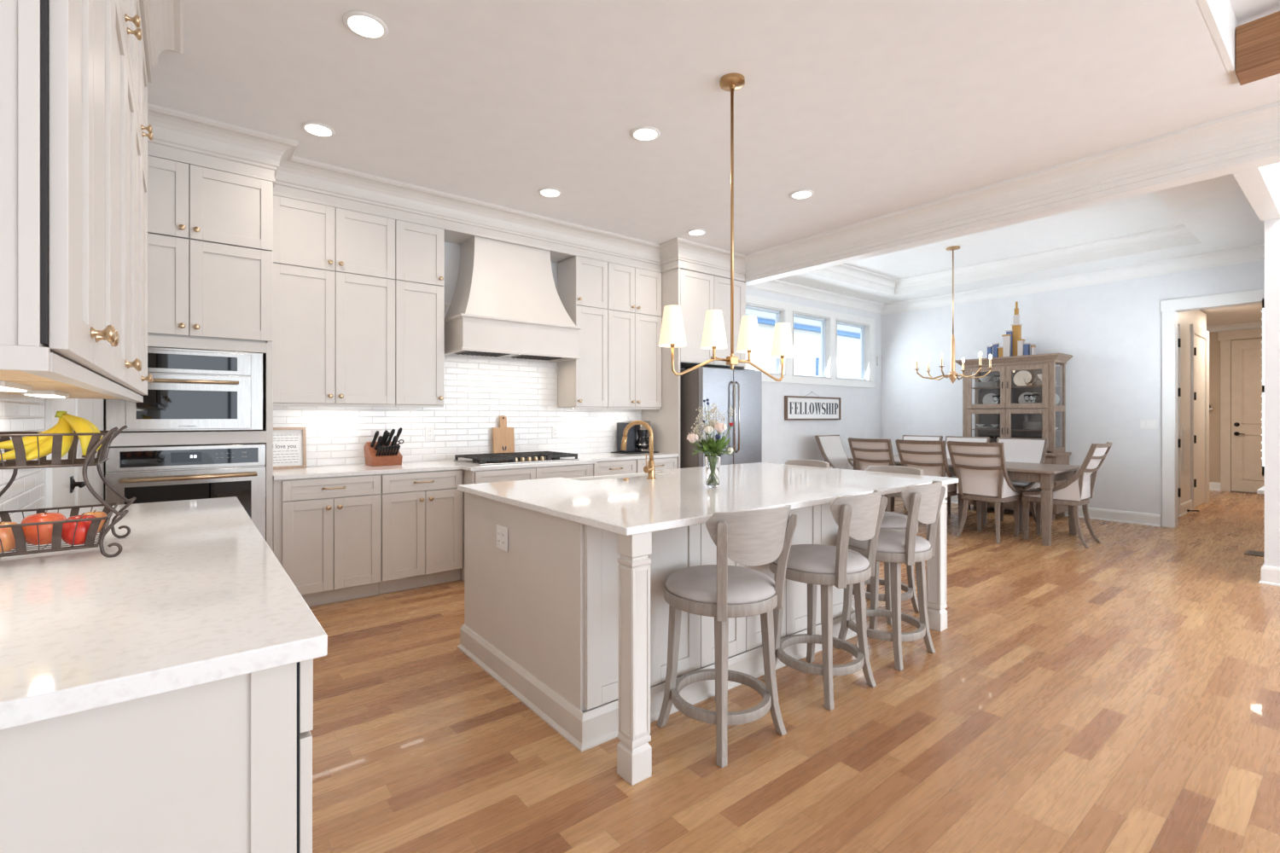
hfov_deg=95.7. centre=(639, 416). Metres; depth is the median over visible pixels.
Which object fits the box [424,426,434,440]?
wall outlet
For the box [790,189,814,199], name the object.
recessed light
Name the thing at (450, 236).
trim
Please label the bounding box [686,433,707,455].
rose
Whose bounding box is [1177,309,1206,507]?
wall
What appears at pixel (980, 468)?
dining chair
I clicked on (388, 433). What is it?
knife
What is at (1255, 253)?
trim
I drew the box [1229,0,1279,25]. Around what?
ceiling
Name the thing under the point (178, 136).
trim
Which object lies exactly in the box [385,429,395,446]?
knife
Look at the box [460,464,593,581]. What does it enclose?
base cabinet
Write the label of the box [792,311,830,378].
window
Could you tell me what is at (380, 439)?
knife
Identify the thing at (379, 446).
knife
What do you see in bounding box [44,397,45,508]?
wall
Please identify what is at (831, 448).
dining chair
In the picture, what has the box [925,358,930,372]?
candle
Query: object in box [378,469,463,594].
base cabinet
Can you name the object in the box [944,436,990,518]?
dining chair
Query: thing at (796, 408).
wall sign
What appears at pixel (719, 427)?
rose
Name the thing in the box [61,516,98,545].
apple
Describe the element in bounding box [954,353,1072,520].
china cabinet
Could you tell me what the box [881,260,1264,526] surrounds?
wall
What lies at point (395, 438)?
knife
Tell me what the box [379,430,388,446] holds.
knife
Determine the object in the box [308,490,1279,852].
floor
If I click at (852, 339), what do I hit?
window
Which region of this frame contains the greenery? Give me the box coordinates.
[690,435,735,456]
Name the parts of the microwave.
door, control glass, handle, control panel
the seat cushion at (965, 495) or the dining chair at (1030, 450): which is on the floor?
the dining chair at (1030, 450)
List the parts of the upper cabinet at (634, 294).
door, door, light rail, door, door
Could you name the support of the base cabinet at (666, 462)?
on the floor
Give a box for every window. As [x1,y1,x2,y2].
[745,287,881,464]
[745,302,785,374]
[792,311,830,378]
[836,319,869,380]
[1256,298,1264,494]
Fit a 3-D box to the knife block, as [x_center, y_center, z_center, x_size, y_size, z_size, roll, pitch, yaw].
[-2.030,0.294,4.578,0.230,0.184,0.194,0,0,-44]
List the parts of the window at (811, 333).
pane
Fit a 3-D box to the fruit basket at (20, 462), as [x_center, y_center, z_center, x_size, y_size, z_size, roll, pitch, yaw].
[-1.657,0.207,1.622,0.356,0.359,0.329,0,0,-38]
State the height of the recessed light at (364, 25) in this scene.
0.009 m
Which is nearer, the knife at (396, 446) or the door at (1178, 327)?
the knife at (396, 446)
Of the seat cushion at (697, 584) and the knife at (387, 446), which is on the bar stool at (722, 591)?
the seat cushion at (697, 584)
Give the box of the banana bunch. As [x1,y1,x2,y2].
[0,411,102,460]
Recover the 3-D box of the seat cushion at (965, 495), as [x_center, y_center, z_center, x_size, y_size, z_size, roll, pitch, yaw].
[3.788,0.823,6.276,0.485,0.045,0.458,0,0,-38]
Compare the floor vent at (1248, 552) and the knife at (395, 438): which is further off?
the floor vent at (1248, 552)
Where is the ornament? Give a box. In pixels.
[986,302,1035,358]
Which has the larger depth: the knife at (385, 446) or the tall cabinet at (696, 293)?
the tall cabinet at (696, 293)
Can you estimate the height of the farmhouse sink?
0.242 m
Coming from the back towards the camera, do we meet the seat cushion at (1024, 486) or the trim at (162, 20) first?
the seat cushion at (1024, 486)
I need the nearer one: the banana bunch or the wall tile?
the banana bunch
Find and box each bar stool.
[656,505,798,767]
[762,489,887,710]
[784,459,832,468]
[834,480,945,671]
[852,465,926,625]
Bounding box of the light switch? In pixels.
[1139,419,1157,429]
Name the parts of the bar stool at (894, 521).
leg, leg, backrest, seat frame, leg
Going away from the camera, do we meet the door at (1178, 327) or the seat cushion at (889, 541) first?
the seat cushion at (889, 541)
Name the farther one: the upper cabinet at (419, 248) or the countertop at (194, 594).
the upper cabinet at (419, 248)
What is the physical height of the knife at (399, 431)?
0.170 m
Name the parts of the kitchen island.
panel, post, baseboard, panel, panel, panel, panel, panel, post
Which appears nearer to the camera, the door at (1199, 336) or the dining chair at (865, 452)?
the dining chair at (865, 452)
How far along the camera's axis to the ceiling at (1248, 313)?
9.04 m
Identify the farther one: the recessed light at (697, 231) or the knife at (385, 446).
the recessed light at (697, 231)
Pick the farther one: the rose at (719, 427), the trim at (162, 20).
the rose at (719, 427)
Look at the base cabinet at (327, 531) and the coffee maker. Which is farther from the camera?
the coffee maker
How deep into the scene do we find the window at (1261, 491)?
4.86 m
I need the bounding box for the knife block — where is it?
[363,441,402,466]
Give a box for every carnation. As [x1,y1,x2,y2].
[717,422,733,455]
[718,448,733,455]
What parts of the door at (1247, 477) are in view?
handle, panel moulding, panel moulding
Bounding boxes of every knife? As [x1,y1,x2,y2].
[370,430,378,447]
[374,436,382,450]
[375,445,380,456]
[378,445,383,455]
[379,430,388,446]
[381,445,386,455]
[383,431,389,445]
[384,445,389,455]
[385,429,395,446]
[386,445,391,455]
[389,445,395,455]
[390,436,397,446]
[392,445,397,455]
[394,427,402,446]
[395,445,400,454]
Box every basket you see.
[0,425,136,557]
[636,430,647,436]
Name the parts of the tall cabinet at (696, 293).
panel, door, door, panel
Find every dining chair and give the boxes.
[814,435,853,470]
[847,437,907,516]
[884,435,942,511]
[895,439,963,528]
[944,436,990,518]
[946,441,1022,543]
[982,437,1048,531]
[1021,442,1111,548]
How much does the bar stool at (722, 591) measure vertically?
0.951 m
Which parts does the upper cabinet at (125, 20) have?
light rail, door, door, door, door, knob, knob, knob, knob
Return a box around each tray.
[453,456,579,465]
[610,451,659,454]
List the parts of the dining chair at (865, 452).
rail, corner post, backrest, leg, rail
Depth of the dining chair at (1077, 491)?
5.82 m
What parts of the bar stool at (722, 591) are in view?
leg, leg, seat frame, leg, post, backrest, leg, post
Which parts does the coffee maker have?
water tank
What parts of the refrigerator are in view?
door, handle, handle, door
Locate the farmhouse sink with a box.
[567,472,664,481]
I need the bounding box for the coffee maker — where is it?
[610,420,659,454]
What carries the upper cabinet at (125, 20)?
attached to the wall at (44, 398)
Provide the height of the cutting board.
0.394 m
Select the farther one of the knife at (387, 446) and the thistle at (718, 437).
the knife at (387, 446)
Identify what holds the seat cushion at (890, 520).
on the bar stool at (894, 521)
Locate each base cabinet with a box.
[0,658,313,852]
[273,474,380,606]
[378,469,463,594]
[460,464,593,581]
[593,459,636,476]
[634,457,677,472]
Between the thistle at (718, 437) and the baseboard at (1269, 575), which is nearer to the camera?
the thistle at (718, 437)
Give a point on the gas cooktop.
(533, 456)
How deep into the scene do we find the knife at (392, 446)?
4.53 m
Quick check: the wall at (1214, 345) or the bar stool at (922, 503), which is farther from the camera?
the wall at (1214, 345)
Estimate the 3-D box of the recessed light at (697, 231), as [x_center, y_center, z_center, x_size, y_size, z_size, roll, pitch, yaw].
[0.547,-1.774,5.588,0.188,0.009,0.188,0,0,-38]
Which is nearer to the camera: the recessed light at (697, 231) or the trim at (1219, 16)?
the trim at (1219, 16)
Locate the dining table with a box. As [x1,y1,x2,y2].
[847,455,1080,546]
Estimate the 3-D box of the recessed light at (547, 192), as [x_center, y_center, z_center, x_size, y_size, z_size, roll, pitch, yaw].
[-0.714,-1.774,4.594,0.188,0.009,0.188,0,0,-38]
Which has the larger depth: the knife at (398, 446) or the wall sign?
the wall sign
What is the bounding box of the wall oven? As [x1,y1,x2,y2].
[104,442,265,540]
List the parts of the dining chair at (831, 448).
rail, rail, panel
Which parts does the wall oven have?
control panel, handle, control glass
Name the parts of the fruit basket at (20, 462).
scroll leg, scroll leg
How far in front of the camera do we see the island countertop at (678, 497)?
2.99 m
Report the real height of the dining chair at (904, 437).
1.036 m
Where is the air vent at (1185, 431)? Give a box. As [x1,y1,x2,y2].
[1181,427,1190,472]
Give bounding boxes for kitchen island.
[457,484,947,785]
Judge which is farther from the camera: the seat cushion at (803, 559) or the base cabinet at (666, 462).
the base cabinet at (666, 462)
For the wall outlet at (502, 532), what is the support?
attached to the kitchen island
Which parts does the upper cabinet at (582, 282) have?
light rail, door, door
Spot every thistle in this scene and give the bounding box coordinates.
[705,401,710,439]
[715,434,721,450]
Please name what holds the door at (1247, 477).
in the wall at (1214, 345)
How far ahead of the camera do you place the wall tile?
5.20 m
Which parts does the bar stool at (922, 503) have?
leg, leg, seat frame, leg, post, backrest, leg, post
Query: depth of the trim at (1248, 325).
9.93 m
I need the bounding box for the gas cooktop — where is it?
[453,451,579,465]
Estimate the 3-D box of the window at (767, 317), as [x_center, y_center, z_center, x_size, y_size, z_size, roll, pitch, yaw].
[1.601,-1.015,7.739,0.895,0.890,0.144,0,0,-38]
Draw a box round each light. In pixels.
[0,380,32,391]
[19,390,69,397]
[301,122,335,137]
[343,11,388,39]
[538,187,562,197]
[630,126,660,141]
[686,228,706,235]
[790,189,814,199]
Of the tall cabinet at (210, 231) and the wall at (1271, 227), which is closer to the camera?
the tall cabinet at (210, 231)
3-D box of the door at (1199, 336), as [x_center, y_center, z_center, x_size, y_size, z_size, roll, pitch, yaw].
[8.127,0.010,8.389,1.250,2.580,0.047,0,0,-38]
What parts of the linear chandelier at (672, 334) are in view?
lamp shade, arm, stem, lamp shade, rod, lamp shade, stem, arm, lamp shade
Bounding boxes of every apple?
[0,519,17,552]
[20,510,66,545]
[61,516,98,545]
[66,512,96,520]
[81,510,106,532]
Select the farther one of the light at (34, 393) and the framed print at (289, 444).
the framed print at (289, 444)
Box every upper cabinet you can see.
[0,0,119,389]
[0,0,153,402]
[2,0,141,397]
[273,195,395,407]
[395,220,444,407]
[557,256,607,408]
[606,262,661,409]
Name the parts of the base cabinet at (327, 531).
door, drawer, pull, door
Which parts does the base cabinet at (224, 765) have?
door, drawer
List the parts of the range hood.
moulding, lip moulding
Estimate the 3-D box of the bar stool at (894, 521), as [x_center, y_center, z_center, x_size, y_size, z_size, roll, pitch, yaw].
[1.617,0.823,3.884,0.520,0.951,0.472,0,0,-38]
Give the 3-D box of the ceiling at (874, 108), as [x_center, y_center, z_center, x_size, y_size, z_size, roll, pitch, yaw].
[1.337,-1.810,1.970,5.460,0.060,8.640,0,0,-38]
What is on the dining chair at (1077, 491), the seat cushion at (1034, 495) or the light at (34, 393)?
the seat cushion at (1034, 495)
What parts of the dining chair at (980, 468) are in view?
rail, panel, corner post, leg, backrest, leg, seat rail, leg, corner post, rail, panel, leg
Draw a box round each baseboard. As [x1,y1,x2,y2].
[882,494,1160,526]
[1177,482,1220,517]
[1258,563,1279,586]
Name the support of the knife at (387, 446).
in the knife block
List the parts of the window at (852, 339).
pane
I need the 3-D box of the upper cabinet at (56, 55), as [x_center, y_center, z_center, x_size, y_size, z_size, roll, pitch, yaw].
[-1.123,-0.793,0.977,0.363,1.463,0.673,0,0,-38]
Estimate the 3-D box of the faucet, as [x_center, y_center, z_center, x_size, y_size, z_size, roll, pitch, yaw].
[-0.013,0.205,3.560,0.218,0.361,0.080,0,0,2]
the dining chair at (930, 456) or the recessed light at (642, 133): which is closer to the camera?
the recessed light at (642, 133)
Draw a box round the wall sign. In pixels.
[784,391,840,420]
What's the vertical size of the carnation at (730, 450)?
0.191 m
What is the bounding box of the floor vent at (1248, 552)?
[1244,549,1264,557]
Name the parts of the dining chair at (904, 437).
backrest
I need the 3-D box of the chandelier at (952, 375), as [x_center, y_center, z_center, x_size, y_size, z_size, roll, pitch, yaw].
[3.767,-1.210,6.966,0.850,1.640,0.790,0,0,-38]
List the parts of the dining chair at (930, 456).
rail, backrest, corner post, rail, panel, seat rail, leg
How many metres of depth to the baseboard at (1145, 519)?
7.12 m
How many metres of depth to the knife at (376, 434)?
4.51 m
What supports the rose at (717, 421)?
in the greenery
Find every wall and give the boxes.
[0,391,44,523]
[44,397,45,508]
[121,241,684,466]
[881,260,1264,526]
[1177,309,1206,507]
[1209,331,1262,490]
[1264,218,1279,567]
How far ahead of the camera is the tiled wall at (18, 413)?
2.04 m
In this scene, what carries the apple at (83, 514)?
in the fruit basket at (20, 462)
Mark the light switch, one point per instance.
(1143, 424)
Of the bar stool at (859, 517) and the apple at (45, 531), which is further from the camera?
the bar stool at (859, 517)
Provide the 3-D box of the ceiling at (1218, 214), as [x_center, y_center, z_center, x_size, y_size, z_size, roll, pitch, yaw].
[3.885,-1.945,6.550,3.890,0.250,4.600,0,0,-38]
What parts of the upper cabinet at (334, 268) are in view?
door, door, light rail, door, door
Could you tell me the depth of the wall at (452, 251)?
5.10 m
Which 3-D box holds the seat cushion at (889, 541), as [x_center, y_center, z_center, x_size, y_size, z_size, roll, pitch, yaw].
[1.361,0.681,3.217,0.458,0.062,0.458,0,0,-38]
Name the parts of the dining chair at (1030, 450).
leg, leg, leg, backrest, leg, panel, rail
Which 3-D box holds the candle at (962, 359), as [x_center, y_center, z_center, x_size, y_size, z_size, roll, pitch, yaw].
[4.049,-0.651,7.249,0.060,0.172,0.060,0,0,-38]
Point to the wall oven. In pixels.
(148, 474)
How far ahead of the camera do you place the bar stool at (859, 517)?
2.65 m
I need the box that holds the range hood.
[444,235,581,362]
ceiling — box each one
[147,0,1279,255]
[775,162,1279,304]
[1199,303,1262,326]
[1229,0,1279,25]
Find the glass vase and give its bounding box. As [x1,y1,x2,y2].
[704,454,721,488]
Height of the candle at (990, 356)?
0.172 m
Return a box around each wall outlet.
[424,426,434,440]
[496,524,507,552]
[552,425,558,437]
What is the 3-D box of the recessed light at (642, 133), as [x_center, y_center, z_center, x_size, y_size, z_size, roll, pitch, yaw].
[0.034,-1.774,3.640,0.188,0.009,0.188,0,0,-38]
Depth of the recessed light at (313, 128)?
3.58 m
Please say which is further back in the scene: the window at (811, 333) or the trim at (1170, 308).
the window at (811, 333)
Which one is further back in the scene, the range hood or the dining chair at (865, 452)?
the dining chair at (865, 452)
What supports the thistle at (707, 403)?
in the glass vase
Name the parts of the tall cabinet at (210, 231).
door, door, knob, knob, frame, knob, knob, door, door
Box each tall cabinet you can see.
[80,155,273,552]
[641,267,745,468]
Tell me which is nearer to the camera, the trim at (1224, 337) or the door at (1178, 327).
the door at (1178, 327)
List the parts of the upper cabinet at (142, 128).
light rail, door, door, door, door, knob, knob, knob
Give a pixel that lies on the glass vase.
(712, 462)
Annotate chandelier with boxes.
[658,72,794,381]
[914,245,993,383]
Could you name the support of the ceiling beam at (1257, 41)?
attached to the ceiling at (874, 108)
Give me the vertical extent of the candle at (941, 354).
0.172 m
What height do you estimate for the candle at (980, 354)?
0.172 m
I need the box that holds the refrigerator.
[680,366,762,468]
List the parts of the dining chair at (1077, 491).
leg, leg, panel, seat rail, rail, corner post, leg, leg, backrest, corner post, rail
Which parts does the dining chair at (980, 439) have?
leg, backrest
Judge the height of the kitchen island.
0.883 m
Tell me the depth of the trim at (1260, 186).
3.99 m
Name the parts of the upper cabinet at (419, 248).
light rail, door, door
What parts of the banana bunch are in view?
crown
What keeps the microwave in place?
in the tall cabinet at (210, 231)
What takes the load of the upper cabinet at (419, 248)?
attached to the wall at (452, 251)
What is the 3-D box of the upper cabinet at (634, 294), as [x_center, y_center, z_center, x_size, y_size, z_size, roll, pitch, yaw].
[-0.139,-0.798,6.051,0.689,1.453,0.381,0,0,-38]
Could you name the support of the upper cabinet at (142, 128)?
attached to the wall at (44, 398)
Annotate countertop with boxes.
[0,496,327,730]
[273,452,678,480]
[457,462,958,535]
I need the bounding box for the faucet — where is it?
[620,420,655,479]
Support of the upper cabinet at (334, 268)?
attached to the wall at (452, 251)
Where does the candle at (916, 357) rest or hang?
on the chandelier at (952, 375)
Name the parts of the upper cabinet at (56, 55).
panel, light rail, door, door, knob, knob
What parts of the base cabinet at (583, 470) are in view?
drawer, drawer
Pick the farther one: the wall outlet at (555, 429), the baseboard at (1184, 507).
the baseboard at (1184, 507)
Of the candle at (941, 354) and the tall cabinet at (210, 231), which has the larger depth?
the candle at (941, 354)
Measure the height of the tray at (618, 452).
0.012 m
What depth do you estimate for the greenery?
3.11 m
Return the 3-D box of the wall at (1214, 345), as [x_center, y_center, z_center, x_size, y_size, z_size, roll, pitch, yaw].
[10.253,-0.175,10.053,0.150,2.950,4.100,0,0,-38]
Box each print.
[273,427,306,470]
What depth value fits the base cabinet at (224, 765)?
0.91 m
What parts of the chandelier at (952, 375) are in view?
arm, arm, arm, rod, arm, arm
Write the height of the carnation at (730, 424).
0.331 m
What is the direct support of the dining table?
on the floor
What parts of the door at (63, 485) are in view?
handle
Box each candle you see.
[914,355,919,370]
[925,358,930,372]
[939,352,944,367]
[960,357,965,371]
[977,351,983,366]
[987,354,993,368]
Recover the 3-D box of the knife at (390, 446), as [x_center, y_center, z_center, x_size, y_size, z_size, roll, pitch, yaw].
[-1.962,0.274,4.525,0.064,0.096,0.022,0,0,34]
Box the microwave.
[105,346,262,431]
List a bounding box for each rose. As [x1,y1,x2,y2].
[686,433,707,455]
[704,425,713,453]
[708,419,718,452]
[714,423,727,454]
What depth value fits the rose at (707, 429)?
3.11 m
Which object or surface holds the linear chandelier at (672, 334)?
hanging from the ceiling at (874, 108)
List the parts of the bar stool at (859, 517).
leg, leg, seat frame, leg, post, backrest, leg, post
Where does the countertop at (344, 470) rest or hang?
on the base cabinet at (583, 470)
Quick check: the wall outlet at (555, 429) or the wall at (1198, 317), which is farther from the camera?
the wall at (1198, 317)
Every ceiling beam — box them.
[744,101,1279,278]
[1235,11,1279,85]
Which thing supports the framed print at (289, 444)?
on the countertop at (344, 470)
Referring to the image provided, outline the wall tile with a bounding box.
[273,302,641,466]
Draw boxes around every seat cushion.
[665,564,775,604]
[773,544,869,574]
[848,529,930,552]
[880,512,907,529]
[963,493,1020,497]
[1011,482,1032,491]
[1023,488,1082,500]
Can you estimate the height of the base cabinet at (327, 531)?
0.883 m
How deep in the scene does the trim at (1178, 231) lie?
7.33 m
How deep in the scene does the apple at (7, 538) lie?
1.48 m
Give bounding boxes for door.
[45,398,85,508]
[1177,324,1181,516]
[1190,323,1209,510]
[1230,338,1264,494]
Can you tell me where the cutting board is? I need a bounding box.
[492,415,514,453]
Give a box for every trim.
[139,0,183,82]
[147,103,745,281]
[188,164,743,282]
[743,147,1279,285]
[745,221,1264,314]
[820,224,1193,289]
[1160,288,1264,528]
[1197,0,1238,83]
[1206,321,1262,332]
[1217,327,1262,491]
[1232,163,1279,221]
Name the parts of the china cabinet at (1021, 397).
door, door, glass pane, door, glass pane, cornice, glass pane, glass pane, door, door, door, drawer, glass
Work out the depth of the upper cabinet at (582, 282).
5.60 m
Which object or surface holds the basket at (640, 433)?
on the coffee maker
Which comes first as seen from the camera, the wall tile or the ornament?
the wall tile
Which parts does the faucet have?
spout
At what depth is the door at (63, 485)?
2.71 m
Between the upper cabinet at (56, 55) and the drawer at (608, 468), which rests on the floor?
the drawer at (608, 468)
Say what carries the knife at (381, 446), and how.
in the knife block
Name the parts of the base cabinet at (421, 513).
door, drawer, pull, door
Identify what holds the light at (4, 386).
attached to the upper cabinet at (125, 20)
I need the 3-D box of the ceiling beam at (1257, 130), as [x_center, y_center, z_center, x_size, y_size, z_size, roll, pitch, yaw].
[3.625,-1.671,3.366,0.140,0.218,8.000,0,0,-38]
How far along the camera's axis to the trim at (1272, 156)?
4.25 m

